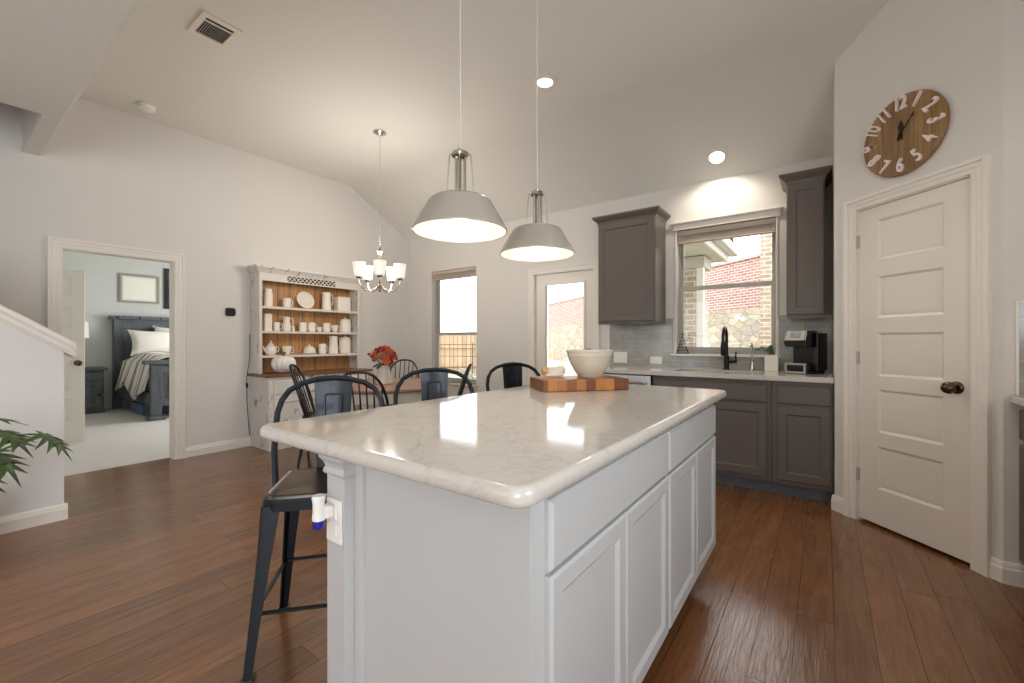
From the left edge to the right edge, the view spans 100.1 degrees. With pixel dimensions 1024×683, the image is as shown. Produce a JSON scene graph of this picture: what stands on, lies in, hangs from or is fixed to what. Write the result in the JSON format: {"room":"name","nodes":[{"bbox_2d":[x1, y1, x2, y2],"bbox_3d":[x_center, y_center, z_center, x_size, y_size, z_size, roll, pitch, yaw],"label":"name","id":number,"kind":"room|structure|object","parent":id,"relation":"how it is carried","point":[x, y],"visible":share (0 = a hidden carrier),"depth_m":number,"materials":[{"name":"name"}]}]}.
{"room":"kitchen","nodes":[
{"label":"kitchen","id":0,"kind":"room"},
{"bbox_2d":[0,321,63,516],"bbox_3d":[-4.456,-0.175,0.861,0.120,2.690,4.950,0,0,36],"label":"wall","id":1,"kind":"structure","parent":0,"point":[31,369],"depth_m":2.71,"materials":[{"name":"paint"}]},
{"bbox_2d":[0,503,67,534],"bbox_3d":[-4.445,1.119,0.862,0.136,0.103,4.966,0,0,36],"label":"baseboard","id":2,"kind":"structure","parent":1,"relation":"attached to","point":[28,519],"depth_m":2.71,"materials":[{"name":"white paint"}]},
{"bbox_2d":[0,304,75,356],"bbox_3d":[-3.589,-0.699,2.054,0.210,1.610,2.100,0,0,36],"label":"trim","id":3,"kind":"structure","parent":1,"relation":"attached to","point":[8,316],"depth_m":2.71,"materials":[{"name":"white paint"}]},
{"bbox_2d":[63,251,168,408],"bbox_3d":[-6.769,-0.230,7.983,0.140,2.800,4.450,0,0,36],"label":"wall","id":4,"kind":"structure","parent":0,"point":[102,272],"depth_m":7.46,"materials":[{"name":"paint"}]},
{"bbox_2d":[119,273,158,303],"bbox_3d":[-6.783,-0.955,7.817,0.030,0.510,0.565,0,0,36],"label":"framed picture","id":5,"kind":"object","parent":4,"relation":"attached to","point":[133,288],"visible":1,"depth_m":7.81,"materials":[{"name":"grey paper"}]},
{"bbox_2d":[124,277,154,299],"bbox_3d":[-6.790,-0.955,7.822,0.010,0.440,0.495,0,0,36],"label":"print","id":6,"kind":"object","parent":5,"relation":"attached to","point":[135,288],"depth_m":7.82},
{"bbox_2d":[164,268,168,308],"bbox_3d":[-6.423,-1.000,8.313,0.030,0.760,0.510,0,0,36],"label":"framed picture","id":7,"kind":"object","parent":4,"relation":"attached to","point":[166,271],"visible":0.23,"depth_m":8.12,"materials":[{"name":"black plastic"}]},
{"bbox_2d":[0,97,408,446],"bbox_3d":[-4.272,-1.430,3.095,0.130,5.200,9.220,0,0,36],"label":"wall","id":8,"kind":"structure","parent":0,"point":[108,175],"depth_m":4.43,"materials":[{"name":"paint"}]},
{"bbox_2d":[39,0,141,155],"bbox_3d":[-1.202,-1.818,1.578,6.620,0.594,0.034,0,0,36],"label":"trim","id":9,"kind":"structure","parent":8,"relation":"attached to","point":[137,2],"depth_m":2.38,"materials":[{"name":"paint"}]},
{"bbox_2d":[47,236,185,459],"bbox_3d":[-3.619,0.147,3.971,0.156,2.045,0.952,0,0,36],"label":"trim","id":10,"kind":"structure","parent":8,"relation":"attached to","point":[56,246],"depth_m":4.25,"materials":[{"name":"white paint"}]},
{"bbox_2d":[186,436,250,457],"bbox_3d":[-2.760,1.119,5.049,0.016,0.103,3.960,0,0,36],"label":"baseboard","id":11,"kind":"structure","parent":8,"relation":"attached to","point":[191,451],"depth_m":4.55,"materials":[{"name":"white paint"}]},
{"bbox_2d":[225,308,235,315],"bbox_3d":[-3.048,-0.320,4.646,0.024,0.092,0.100,0,0,36],"label":"thermostat","id":12,"kind":"object","parent":8,"relation":"attached to","point":[228,311],"visible":1,"depth_m":4.63,"materials":[{"name":"black plastic"}]},
{"bbox_2d":[0,0,888,241],"bbox_3d":[-1.548,-1.977,1.076,6.770,0.986,9.160,0,0,36],"label":"ceiling","id":13,"kind":"structure","parent":0,"point":[641,95],"depth_m":3.39,"materials":[{"name":"paint"}]},
{"bbox_2d":[136,102,155,112],"bbox_3d":[-3.286,-2.091,3.853,0.140,0.045,0.140,0,0,36],"label":"smoke detector","id":14,"kind":"object","parent":13,"relation":"attached to","point":[145,107],"visible":1,"depth_m":3.82,"materials":[{"name":"white plastic"}]},
{"bbox_2d":[187,10,242,48],"bbox_3d":[-2.018,-2.108,2.912,0.290,0.012,0.230,0,0,36],"label":"ceiling vent","id":15,"kind":"object","parent":13,"relation":"in","point":[206,26],"visible":1,"depth_m":2.90,"materials":[{"name":"metal"}]},
{"bbox_2d":[352,129,405,292],"bbox_3d":[-1.330,-1.307,4.316,0.513,1.614,0.494,0,0,-17],"label":"chandelier","id":16,"kind":"object","parent":13,"relation":"hanging from","point":[360,270],"visible":1,"depth_m":4.30,"materials":[{"name":"glass"}]},
{"bbox_2d":[412,0,507,242],"bbox_3d":[-0.190,-1.258,1.575,0.347,1.712,0.347,0,0,36],"label":"pendant lamp","id":17,"kind":"object","parent":13,"relation":"hanging from","point":[458,215],"visible":1,"depth_m":1.56,"materials":[{"name":"grey metal"}]},
{"bbox_2d":[500,189,574,261],"bbox_3d":[0.117,-1.259,1.996,0.347,1.710,0.347,0,0,36],"label":"pendant lamp","id":18,"kind":"object","parent":13,"relation":"hanging from","point":[533,242],"visible":1,"depth_m":1.93,"materials":[{"name":"grey metal"}]},
{"bbox_2d":[534,75,555,88],"bbox_3d":[0.269,-2.110,3.497,0.176,0.009,0.176,0,0,36],"label":"recessed light","id":19,"kind":"object","parent":13,"relation":"in","point":[542,82],"visible":1,"depth_m":3.49,"materials":[{"name":"glass"}]},
{"bbox_2d":[706,149,727,164],"bbox_3d":[1.849,-1.661,3.870,0.175,0.092,0.154,0,0,41],"label":"recessed light","id":20,"kind":"object","parent":13,"relation":"in","point":[716,156],"visible":1,"depth_m":3.87,"materials":[{"name":"glass"}]},
{"bbox_2d":[0,406,1023,682],"bbox_3d":[-3.474,1.220,2.576,11.750,0.100,9.320,0,0,36],"label":"floor","id":21,"kind":"structure","parent":0,"point":[148,576],"depth_m":1.99,"materials":[{"name":"brown wood"}]},
{"bbox_2d":[0,418,72,492],"bbox_3d":[-2.866,0.789,2.182,0.744,0.762,0.814,0,0,36],"label":"potted plant","id":22,"kind":"object","parent":21,"relation":"on","point":[16,439],"visible":1,"depth_m":2.26,"materials":[{"name":"green plant"}]},
{"bbox_2d":[85,367,107,413],"bbox_3d":[-7.034,0.800,7.032,0.510,0.740,0.520,0,0,36],"label":"nightstand","id":23,"kind":"object","parent":21,"relation":"on","point":[94,376],"visible":0.56,"depth_m":6.99,"materials":[{"name":"grey wood"}]},
{"bbox_2d":[108,315,168,420],"bbox_3d":[-5.662,0.360,7.568,2.080,1.620,1.780,0,0,36],"label":"bed","id":24,"kind":"object","parent":21,"relation":"on","point":[157,385],"visible":0.32,"depth_m":7.43,"materials":[{"name":"grey wood"}]},
{"bbox_2d":[115,351,168,399],"bbox_3d":[-5.524,0.521,7.468,1.387,0.755,1.810,0,0,36],"label":"striped duvet","id":25,"kind":"object","parent":24,"relation":"on","point":[134,375],"visible":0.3,"depth_m":6.77,"materials":[{"name":"fabric"}]},
{"bbox_2d":[127,329,168,355],"bbox_3d":[-6.300,0.020,7.574,0.257,0.464,0.720,0,0,36],"label":"pillow","id":26,"kind":"object","parent":25,"relation":"on","point":[142,341],"visible":0.76,"depth_m":7.43,"materials":[{"name":"white fabric"}]},
{"bbox_2d":[129,401,168,414],"bbox_3d":[-5.926,1.082,7.154,0.650,0.174,0.550,0,0,36],"label":"storage bin","id":27,"kind":"object","parent":21,"relation":"on","point":[140,408],"visible":0.4,"depth_m":6.91,"materials":[{"name":"blue plastic"}]},
{"bbox_2d":[289,364,314,465],"bbox_3d":[-1.920,0.696,4.260,0.519,0.953,0.429,0,0,-13],"label":"chair","id":28,"kind":"object","parent":21,"relation":"on","point":[302,400],"visible":0.52,"depth_m":4.22,"materials":[{"name":"black wood"}]},
{"bbox_2d":[246,264,372,451],"bbox_3d":[-2.369,0.168,5.176,0.470,2.005,1.359,0,0,36],"label":"hutch","id":29,"kind":"object","parent":21,"relation":"on","point":[268,385],"visible":0.64,"depth_m":5.04,"materials":[{"name":"white paint"}]},
{"bbox_2d":[246,334,249,434],"bbox_3d":[-2.933,0.480,4.771,0.034,1.121,0.046,0,0,36],"label":"lamp cord","id":30,"kind":"object","parent":29,"relation":"hanging from","point":[249,334],"visible":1,"depth_m":4.76,"materials":[{"name":"black plastic"}]},
{"bbox_2d":[263,313,271,330],"bbox_3d":[-2.767,-0.218,4.858,0.063,0.195,0.089,0,0,36],"label":"canister","id":31,"kind":"object","parent":29,"relation":"on","point":[267,318],"visible":1,"depth_m":4.83,"materials":[{"name":"ceramic"}]},
{"bbox_2d":[263,289,272,305],"bbox_3d":[-2.763,-0.496,4.863,0.093,0.200,0.094,0,0,36],"label":"jar","id":32,"kind":"object","parent":29,"relation":"on","point":[268,295],"visible":0.84,"depth_m":4.83,"materials":[{"name":"ceramic"}]},
{"bbox_2d":[262,341,278,354],"bbox_3d":[-2.746,0.071,4.887,0.147,0.165,0.126,0,0,-14],"label":"teapot","id":33,"kind":"object","parent":29,"relation":"on","point":[270,349],"visible":0.94,"depth_m":4.85,"materials":[{"name":"ceramic"}]},
{"bbox_2d":[271,352,295,372],"bbox_3d":[-2.560,0.235,4.811,0.244,0.239,0.252,0,0,36],"label":"pumpkin","id":34,"kind":"object","parent":29,"relation":"on","point":[280,364],"visible":0.9,"depth_m":4.72,"materials":[{"name":"ceramic"}]},
{"bbox_2d":[282,298,292,306],"bbox_3d":[-2.633,-0.451,5.034,0.110,0.110,0.092,0,0,-19],"label":"mug","id":35,"kind":"object","parent":29,"relation":"on","point":[286,302],"visible":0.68,"depth_m":5.00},
{"bbox_2d":[282,317,293,330],"bbox_3d":[-2.632,-0.205,5.034,0.127,0.168,0.090,0,0,-25],"label":"jug","id":36,"kind":"object","parent":29,"relation":"on","point":[286,324],"visible":0.88,"depth_m":5.00,"materials":[{"name":"ceramic"}]},
{"bbox_2d":[282,346,293,354],"bbox_3d":[-2.635,0.104,5.033,0.123,0.100,0.109,0,0,-16],"label":"cup","id":37,"kind":"object","parent":29,"relation":"on","point":[287,349],"visible":0.88,"depth_m":5.00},
{"bbox_2d":[299,322,308,330],"bbox_3d":[-2.519,-0.175,5.190,0.107,0.108,0.088,0,0,-20],"label":"mug","id":38,"kind":"object","parent":29,"relation":"on","point":[302,325],"visible":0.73,"depth_m":5.15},
{"bbox_2d":[297,292,313,307],"bbox_3d":[-2.518,-0.507,5.237,0.070,0.207,0.218,0,0,36],"label":"dinner plate","id":39,"kind":"object","parent":29,"relation":"on","point":[304,299],"visible":0.99,"depth_m":5.24,"materials":[{"name":"ceramic"}]},
{"bbox_2d":[302,344,316,353],"bbox_3d":[-2.478,0.091,5.246,0.170,0.125,0.170,0,0,36],"label":"butter dish","id":40,"kind":"object","parent":29,"relation":"on","point":[309,349],"visible":0.92,"depth_m":5.19,"materials":[{"name":"ceramic"}]},
{"bbox_2d":[262,306,356,313],"bbox_3d":[-2.474,-0.381,5.253,0.177,0.028,1.207,0,0,36],"label":"shelf","id":41,"kind":"object","parent":29,"relation":"attached to","point":[272,309],"depth_m":5.19,"materials":[{"name":"white paint"}]},
{"bbox_2d":[262,331,356,334],"bbox_3d":[-2.474,-0.106,5.253,0.177,0.028,1.207,0,0,36],"label":"shelf","id":42,"kind":"object","parent":29,"relation":"attached to","point":[263,332],"depth_m":5.17,"materials":[{"name":"white paint"}]},
{"bbox_2d":[262,353,356,357],"bbox_3d":[-2.474,0.169,5.253,0.177,0.028,1.207,0,0,36],"label":"shelf","id":43,"kind":"object","parent":29,"relation":"attached to","point":[295,355],"depth_m":5.28,"materials":[{"name":"white paint"}]},
{"bbox_2d":[308,322,317,331],"bbox_3d":[-2.453,-0.177,5.281,0.104,0.112,0.084,0,0,-21],"label":"mug","id":44,"kind":"object","parent":29,"relation":"on","point":[312,326],"visible":1,"depth_m":5.25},
{"bbox_2d":[318,344,327,353],"bbox_3d":[-2.374,0.091,5.390,0.108,0.125,0.090,0,0,-20],"label":"mug","id":45,"kind":"object","parent":29,"relation":"on","point":[321,347],"visible":1,"depth_m":5.35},
{"bbox_2d":[322,323,331,331],"bbox_3d":[-2.341,-0.177,5.434,0.108,0.112,0.090,0,0,-20],"label":"mug","id":46,"kind":"object","parent":29,"relation":"on","point":[325,326],"visible":0.99,"depth_m":5.40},
{"bbox_2d":[321,292,333,309],"bbox_3d":[-2.343,-0.507,5.437,0.133,0.222,0.124,0,0,-13],"label":"pitcher","id":47,"kind":"object","parent":29,"relation":"on","point":[326,298],"visible":0.85,"depth_m":5.39,"materials":[{"name":"ceramic"}]},
{"bbox_2d":[328,336,339,353],"bbox_3d":[-2.287,0.042,5.513,0.136,0.225,0.127,0,0,-13],"label":"pitcher","id":48,"kind":"object","parent":29,"relation":"on","point":[333,341],"visible":1,"depth_m":5.46,"materials":[{"name":"ceramic"}]},
{"bbox_2d":[334,296,350,310],"bbox_3d":[-2.222,-0.491,5.616,0.131,0.190,0.185,0,0,36],"label":"canister","id":49,"kind":"object","parent":29,"relation":"on","point":[341,303],"visible":0.91,"depth_m":5.56,"materials":[{"name":"ceramic"}]},
{"bbox_2d":[339,335,350,352],"bbox_3d":[-2.196,0.036,5.643,0.143,0.235,0.144,0,0,36],"label":"canister","id":50,"kind":"object","parent":29,"relation":"on","point":[345,342],"visible":0.93,"depth_m":5.58,"materials":[{"name":"ceramic"}]},
{"bbox_2d":[339,318,350,331],"bbox_3d":[-2.194,-0.218,5.645,0.143,0.195,0.144,0,0,36],"label":"canister","id":51,"kind":"object","parent":29,"relation":"on","point":[345,324],"visible":0.97,"depth_m":5.59,"materials":[{"name":"ceramic"}]},
{"bbox_2d":[240,375,384,682],"bbox_3d":[-0.753,0.660,1.722,0.459,1.020,0.450,0,0,-13],"label":"bar stool","id":52,"kind":"object","parent":21,"relation":"on","point":[293,493],"visible":0.56,"depth_m":1.71,"materials":[{"name":"metal"}]},
{"bbox_2d":[342,371,388,410],"bbox_3d":[-1.177,0.696,3.449,0.429,0.953,0.519,0,0,-6],"label":"chair","id":53,"kind":"object","parent":21,"relation":"on","point":[383,390],"visible":0.22,"depth_m":3.26,"materials":[{"name":"black wood"}]},
{"bbox_2d":[314,378,421,410],"bbox_3d":[-1.279,0.795,4.294,1.270,0.750,1.270,0,0,36],"label":"dining table","id":54,"kind":"object","parent":21,"relation":"on","point":[410,390],"visible":0.27,"depth_m":3.83,"materials":[{"name":"brown wood"}]},
{"bbox_2d":[375,365,391,384],"bbox_3d":[-1.273,0.327,4.252,0.164,0.185,0.164,0,0,36],"label":"vase","id":55,"kind":"object","parent":54,"relation":"on","point":[383,374],"visible":0.83,"depth_m":4.20,"materials":[{"name":"beige ceramic"}]},
{"bbox_2d":[367,345,397,368],"bbox_3d":[-1.270,0.212,4.253,0.281,0.356,0.284,0,0,-40],"label":"flower bouquet","id":56,"kind":"object","parent":55,"relation":"in","point":[381,352],"visible":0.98,"depth_m":4.18,"materials":[{"name":"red plant"}]},
{"bbox_2d":[385,359,419,405],"bbox_3d":[-1.335,0.696,5.109,0.429,0.953,0.519,0,0,0],"label":"chair","id":57,"kind":"object","parent":21,"relation":"on","point":[413,362],"visible":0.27,"depth_m":5.31,"materials":[{"name":"black wood"}]},
{"bbox_2d":[393,367,474,404],"bbox_3d":[-0.402,0.660,2.295,0.459,1.020,0.450,0,0,-14],"label":"bar stool","id":58,"kind":"object","parent":21,"relation":"on","point":[434,380],"visible":0.2,"depth_m":2.48,"materials":[{"name":"grey paint"}]},
{"bbox_2d":[457,363,471,395],"bbox_3d":[-0.664,0.696,4.352,0.519,0.953,0.429,0,0,-6],"label":"chair","id":59,"kind":"object","parent":21,"relation":"on","point":[463,382],"visible":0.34,"depth_m":4.26,"materials":[{"name":"black wood"}]},
{"bbox_2d":[486,362,540,390],"bbox_3d":[0.091,0.660,2.939,0.459,1.020,0.450,0,0,-26],"label":"bar stool","id":60,"kind":"object","parent":21,"relation":"on","point":[512,371],"visible":0.18,"depth_m":3.11,"materials":[{"name":"grey paint"}]},
{"bbox_2d":[318,405,715,682],"bbox_3d":[0.251,0.733,1.644,0.664,0.874,1.706,0,0,36],"label":"kitchen island","id":61,"kind":"object","parent":21,"relation":"on","point":[587,582],"visible":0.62,"depth_m":1.04,"materials":[{"name":"white paint"}]},
{"bbox_2d":[327,496,341,544],"bbox_3d":[-0.467,0.470,1.126,0.068,0.114,0.009,0,0,36],"label":"wall outlet","id":62,"kind":"object","parent":61,"relation":"attached to","point":[334,524],"visible":0.86,"depth_m":1.12,"materials":[{"name":"white plastic"}]},
{"bbox_2d":[311,493,333,529],"bbox_3d":[-0.491,0.439,1.108,0.039,0.086,0.048,0,0,36],"label":"plug","id":63,"kind":"object","parent":62,"relation":"attached to","point":[322,511],"visible":1,"depth_m":1.09,"materials":[{"name":"white plastic"}]},
{"bbox_2d":[312,520,324,529],"bbox_3d":[-0.497,0.470,1.103,0.030,0.024,0.030,0,0,36],"label":"oil bottle","id":64,"kind":"object","parent":63,"relation":"on","point":[317,524],"depth_m":1.09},
{"bbox_2d":[329,522,336,535],"bbox_3d":[-0.469,0.492,1.124,0.030,0.030,0.004,0,0,36],"label":"socket","id":65,"kind":"object","parent":62,"relation":"attached to","point":[332,525],"depth_m":1.12,"materials":[{"name":"white plastic"}]},
{"bbox_2d":[260,384,726,508],"bbox_3d":[0.177,0.276,1.797,1.003,0.040,1.915,0,0,36],"label":"island countertop","id":66,"kind":"structure","parent":61,"relation":"on","point":[515,447],"depth_m":1.20,"materials":[{"name":"stone"}]},
{"bbox_2d":[530,375,627,391],"bbox_3d":[0.358,0.226,2.337,0.472,0.060,0.260,0,0,-13],"label":"block","id":67,"kind":"object","parent":66,"relation":"on","point":[605,382],"visible":1,"depth_m":2.22,"materials":[{"name":"brown wood"}]},
{"bbox_2d":[541,365,565,376],"bbox_3d":[0.231,0.164,2.371,0.139,0.062,0.069,0,0,-11],"label":"cloth bundle","id":68,"kind":"object","parent":67,"relation":"on","point":[558,371],"visible":0.99,"depth_m":2.35,"materials":[{"name":"fabric"}]},
{"bbox_2d":[566,350,613,377],"bbox_3d":[0.428,0.120,2.366,0.258,0.148,0.258,0,0,36],"label":"mixing bowl","id":69,"kind":"object","parent":67,"relation":"on","point":[586,363],"visible":1,"depth_m":2.28,"materials":[{"name":"beige ceramic"}]},
{"bbox_2d":[603,373,652,385],"bbox_3d":[1.141,0.736,4.196,0.630,0.868,0.671,0,0,36],"label":"dishwasher","id":70,"kind":"object","parent":21,"relation":"on","point":[638,379],"visible":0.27,"depth_m":3.85,"materials":[{"name":"white metal"}]},
{"bbox_2d":[653,375,772,492],"bbox_3d":[1.789,0.733,3.775,0.903,0.874,0.650,0,0,36],"label":"base cabinet","id":71,"kind":"object","parent":21,"relation":"on","point":[743,435],"visible":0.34,"depth_m":3.38,"materials":[{"name":"grey paint"}]},
{"bbox_2d":[604,365,833,382],"bbox_3d":[1.667,0.275,3.859,1.958,0.038,0.673,0,0,36],"label":"countertop","id":72,"kind":"structure","parent":71,"relation":"on","point":[826,377],"depth_m":3.56,"materials":[{"name":"stone"}]},
{"bbox_2d":[720,326,736,369],"bbox_3d":[1.937,0.060,3.838,0.113,0.392,0.219,0,0,36],"label":"kitchen faucet","id":73,"kind":"object","parent":72,"relation":"on","point":[724,336],"visible":1,"depth_m":3.87,"materials":[{"name":"black metal"}]},
{"bbox_2d":[750,342,756,370],"bbox_3d":[2.115,0.131,3.770,0.057,0.250,0.114,0,0,36],"label":"water tap","id":74,"kind":"object","parent":72,"relation":"on","point":[751,343],"visible":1,"depth_m":3.80,"materials":[{"name":"silver metal"}]},
{"bbox_2d":[754,344,778,371],"bbox_3d":[2.209,0.140,3.739,0.195,0.231,0.114,0,0,36],"label":"planter","id":75,"kind":"object","parent":72,"relation":"on","point":[771,361],"visible":1,"depth_m":3.68,"materials":[{"name":"ceramic"}]},
{"bbox_2d":[784,330,826,373],"bbox_3d":[2.365,0.085,3.459,0.317,0.343,0.191,0,0,-32],"label":"coffee maker","id":76,"kind":"object","parent":72,"relation":"on","point":[809,347],"visible":0.99,"depth_m":3.40,"materials":[{"name":"black plastic"}]},
{"bbox_2d":[785,363,806,373],"bbox_3d":[2.243,0.211,3.395,0.020,0.081,0.150,0,0,-32],"label":"drip tray","id":77,"kind":"object","parent":76,"relation":"on","point":[792,368],"depth_m":3.39,"materials":[{"name":"silver metal"}]},
{"bbox_2d":[772,381,833,502],"bbox_3d":[2.308,0.733,3.397,0.373,0.874,0.650,0,0,36],"label":"base cabinet","id":78,"kind":"object","parent":21,"relation":"on","point":[802,412],"visible":0.94,"depth_m":3.14,"materials":[{"name":"grey paint"}]},
{"bbox_2d":[1019,410,1023,563],"bbox_3d":[2.162,0.734,1.141,0.655,0.872,1.788,0,0,36],"label":"base cabinet","id":79,"kind":"object","parent":21,"relation":"on","point":[1021,412],"visible":0.96,"depth_m":2.02,"materials":[{"name":"grey paint"}]},
{"bbox_2d":[1010,395,1023,406],"bbox_3d":[2.146,0.277,1.140,0.686,0.038,1.808,0,0,36],"label":"countertop","id":80,"kind":"structure","parent":79,"relation":"on","point":[1018,400],"depth_m":1.99,"materials":[{"name":"stone"}]},
{"bbox_2d":[409,156,832,396],"bbox_3d":[1.120,-0.530,4.762,6.890,3.400,0.159,0,0,36],"label":"wall","id":81,"kind":"structure","parent":0,"point":[501,283],"depth_m":4.77,"materials":[{"name":"paint"}]},
{"bbox_2d":[433,266,475,280],"bbox_3d":[-0.815,-0.963,6.130,0.854,0.126,0.060,0,0,36],"label":"blind","id":82,"kind":"object","parent":81,"relation":"attached to","point":[470,271],"visible":0.88,"depth_m":6.10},
{"bbox_2d":[435,281,477,386],"bbox_3d":[-0.805,-0.209,6.144,0.930,1.642,0.180,0,0,36],"label":"window","id":83,"kind":"structure","parent":81,"relation":"in","point":[438,332],"depth_m":6.41,"materials":[{"name":"grey plastic"}]},
{"bbox_2d":[535,270,592,375],"bbox_3d":[0.600,0.172,5.073,0.793,1.973,0.116,0,0,36],"label":"door","id":84,"kind":"structure","parent":81,"relation":"in","point":[585,277],"depth_m":5.16,"materials":[{"name":"white paint"}]},
{"bbox_2d":[528,261,599,384],"bbox_3d":[0.633,0.139,5.106,0.948,2.061,0.176,0,0,36],"label":"trim","id":85,"kind":"structure","parent":81,"relation":"attached to","point":[532,273],"depth_m":5.21,"materials":[{"name":"white paint"}]},
{"bbox_2d":[614,352,626,362],"bbox_3d":[1.168,0.170,4.623,0.150,0.118,0.009,0,0,36],"label":"light switch","id":86,"kind":"object","parent":81,"relation":"attached to","point":[619,357],"visible":1,"depth_m":4.62,"materials":[{"name":"white plastic"}]},
{"bbox_2d":[592,205,670,324],"bbox_3d":[1.211,-0.725,4.373,0.685,1.101,0.381,0,0,36],"label":"upper cabinet","id":87,"kind":"object","parent":81,"relation":"attached to","point":[631,244],"visible":1,"depth_m":4.23,"materials":[{"name":"grey paint"}]},
{"bbox_2d":[650,357,661,363],"bbox_3d":[1.477,0.192,4.399,0.118,0.074,0.009,0,0,36],"label":"wall outlet","id":88,"kind":"object","parent":81,"relation":"attached to","point":[653,360],"visible":1,"depth_m":4.40,"materials":[{"name":"white plastic"}]},
{"bbox_2d":[670,207,783,357],"bbox_3d":[2.016,-0.515,4.077,0.963,1.314,0.205,0,0,36],"label":"window","id":89,"kind":"structure","parent":81,"relation":"in","point":[773,212],"depth_m":4.07,"materials":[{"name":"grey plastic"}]},
{"bbox_2d":[677,218,775,244],"bbox_3d":[2.013,-1.038,4.073,0.841,0.125,0.060,0,0,36],"label":"blind","id":90,"kind":"object","parent":89,"relation":"attached to","point":[763,226],"visible":1,"depth_m":4.03,"materials":[{"name":"fabric"}]},
{"bbox_2d":[833,72,834,494],"bbox_3d":[2.493,-0.530,3.241,0.100,3.400,0.705,0,0,36],"label":"wall","id":91,"kind":"structure","parent":0,"point":[834,72],"depth_m":3.03,"materials":[{"name":"paint"}]},
{"bbox_2d":[779,165,832,318],"bbox_3d":[2.402,-0.762,3.506,0.350,1.156,0.381,0,0,36],"label":"upper cabinet","id":92,"kind":"object","parent":91,"relation":"attached to","point":[805,189],"visible":1,"depth_m":3.38,"materials":[{"name":"grey paint"}]},
{"bbox_2d":[835,0,1002,560],"bbox_3d":[2.366,-0.530,2.543,0.100,3.400,0.912,0,0,-9],"label":"wall","id":93,"kind":"structure","parent":0,"point":[953,49],"depth_m":2.41,"materials":[{"name":"paint"}]},
{"bbox_2d":[862,89,949,177],"bbox_3d":[2.296,-1.215,2.526,0.042,0.468,0.468,0,0,-9],"label":"wall clock","id":94,"kind":"object","parent":93,"relation":"attached to","point":[907,132],"visible":1,"depth_m":2.50,"materials":[{"name":"brown wood"}]},
{"bbox_2d":[856,178,969,562],"bbox_3d":[2.304,0.150,2.520,0.114,2.000,0.618,0,0,-9],"label":"door","id":95,"kind":"structure","parent":93,"relation":"in","point":[913,355],"depth_m":2.47,"materials":[{"name":"white paint"}]},
{"bbox_2d":[843,153,991,577],"bbox_3d":[2.356,0.117,2.522,0.126,2.105,0.786,0,0,-9],"label":"trim","id":96,"kind":"structure","parent":93,"relation":"attached to","point":[978,169],"depth_m":2.19,"materials":[{"name":"white paint"}]},
{"bbox_2d":[831,494,1023,587],"bbox_3d":[2.317,1.119,2.499,0.079,0.103,1.005,0,0,-13],"label":"baseboard","id":97,"kind":"structure","parent":93,"relation":"attached to","point":[1001,571],"depth_m":2.08,"materials":[{"name":"white paint"}]},
{"bbox_2d":[1003,0,1023,564],"bbox_3d":[2.739,-0.530,1.891,0.795,3.400,0.100,0,0,36],"label":"wall","id":98,"kind":"structure","parent":0,"point":[1013,10],"depth_m":2.07,"materials":[{"name":"paint"}]},
{"bbox_2d":[1019,304,1023,394],"bbox_3d":[2.689,0.038,1.859,0.658,0.436,0.008,0,0,36],"label":"tiled wall","id":99,"kind":"structure","parent":98,"relation":"attached to","point":[1021,306],"depth_m":2.04,"materials":[{"name":"grey tile"}]},
{"bbox_2d":[1015,301,1023,394],"bbox_3d":[2.684,0.032,1.861,0.668,0.448,0.010,0,0,36],"label":"trim","id":100,"kind":"structure","parent":99,"relation":"attached to","point":[1017,303],"depth_m":2.05,"materials":[{"name":"white paint"}]},
{"bbox_3d":[-6.061,-0.230,4.791,4.760,2.800,0.100,0,0,36],"label":"wall","id":101,"kind":"structure","parent":0,"visible":0},
{"bbox_2d":[63,269,84,441],"bbox_3d":[-5.262,0.163,4.747,0.192,1.985,0.762,0,0,36],"label":"door","id":102,"kind":"structure","parent":101,"relation":"in","point":[73,280],"depth_m":4.97,"materials":[{"name":"white paint"}]},
{"label":"outside","id":103,"kind":"structure","parent":0,"visible":0},
{"bbox_2d":[448,347,576,377],"bbox_3d":[5.838,1.080,23.328,42.000,1.020,35.400,0,0,36],"label":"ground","id":104,"kind":"structure","parent":103,"point":[569,371],"depth_m":15.33,"materials":[{"name":"concrete"}]},
{"bbox_2d":[440,335,475,373],"bbox_3d":[-3.469,0.420,14.020,6.100,1.300,0.080,0,0,-6],"label":"picket fence","id":105,"kind":"object","parent":104,"relation":"on","point":[450,355],"visible":0.02,"depth_m":14.19,"materials":[{"name":"brown wood"}]},
{"bbox_2d":[440,343,475,373],"bbox_3d":[-1.038,0.640,11.304,2.828,1.220,0.024,0,0,16],"label":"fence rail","id":106,"kind":"object","parent":104,"relation":"on","point":[472,344],"visible":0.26,"depth_m":11.35,"materials":[{"name":"wood"}]},
{"bbox_2d":[547,254,759,361],"bbox_3d":[4.013,-0.195,12.870,0.480,3.130,15.524,0,0,-16],"label":"wall","id":107,"kind":"structure","parent":104,"relation":"on","point":[737,309],"depth_m":9.64,"materials":[{"name":"stone"}]},
{"bbox_2d":[760,233,771,347],"bbox_3d":[4.825,-0.495,7.910,0.500,3.730,0.470,0,0,36],"label":"pier","id":108,"kind":"structure","parent":104,"relation":"on","point":[765,239],"depth_m":7.83,"materials":[{"name":"brick"}]},
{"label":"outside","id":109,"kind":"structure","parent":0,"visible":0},
{"bbox_3d":[0.687,1.250,6.981,5.300,0.080,2.900,0,0,36],"label":"patio slab","id":110,"kind":"object","parent":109,"visible":0},
{"bbox_2d":[684,256,710,346],"bbox_3d":[2.607,-0.005,6.450,0.630,2.430,0.480,0,0,36],"label":"patio column","id":111,"kind":"structure","parent":110,"relation":"on","point":[695,267],"depth_m":6.19,"materials":[{"name":"brick"}]},
{"bbox_2d":[684,238,737,262],"bbox_3d":[1.882,-1.995,5.988,1.900,1.570,2.700,0,0,36],"label":"roof","id":112,"kind":"structure","parent":111,"relation":"on","point":[717,251],"depth_m":5.93,"materials":[{"name":"white wood"}]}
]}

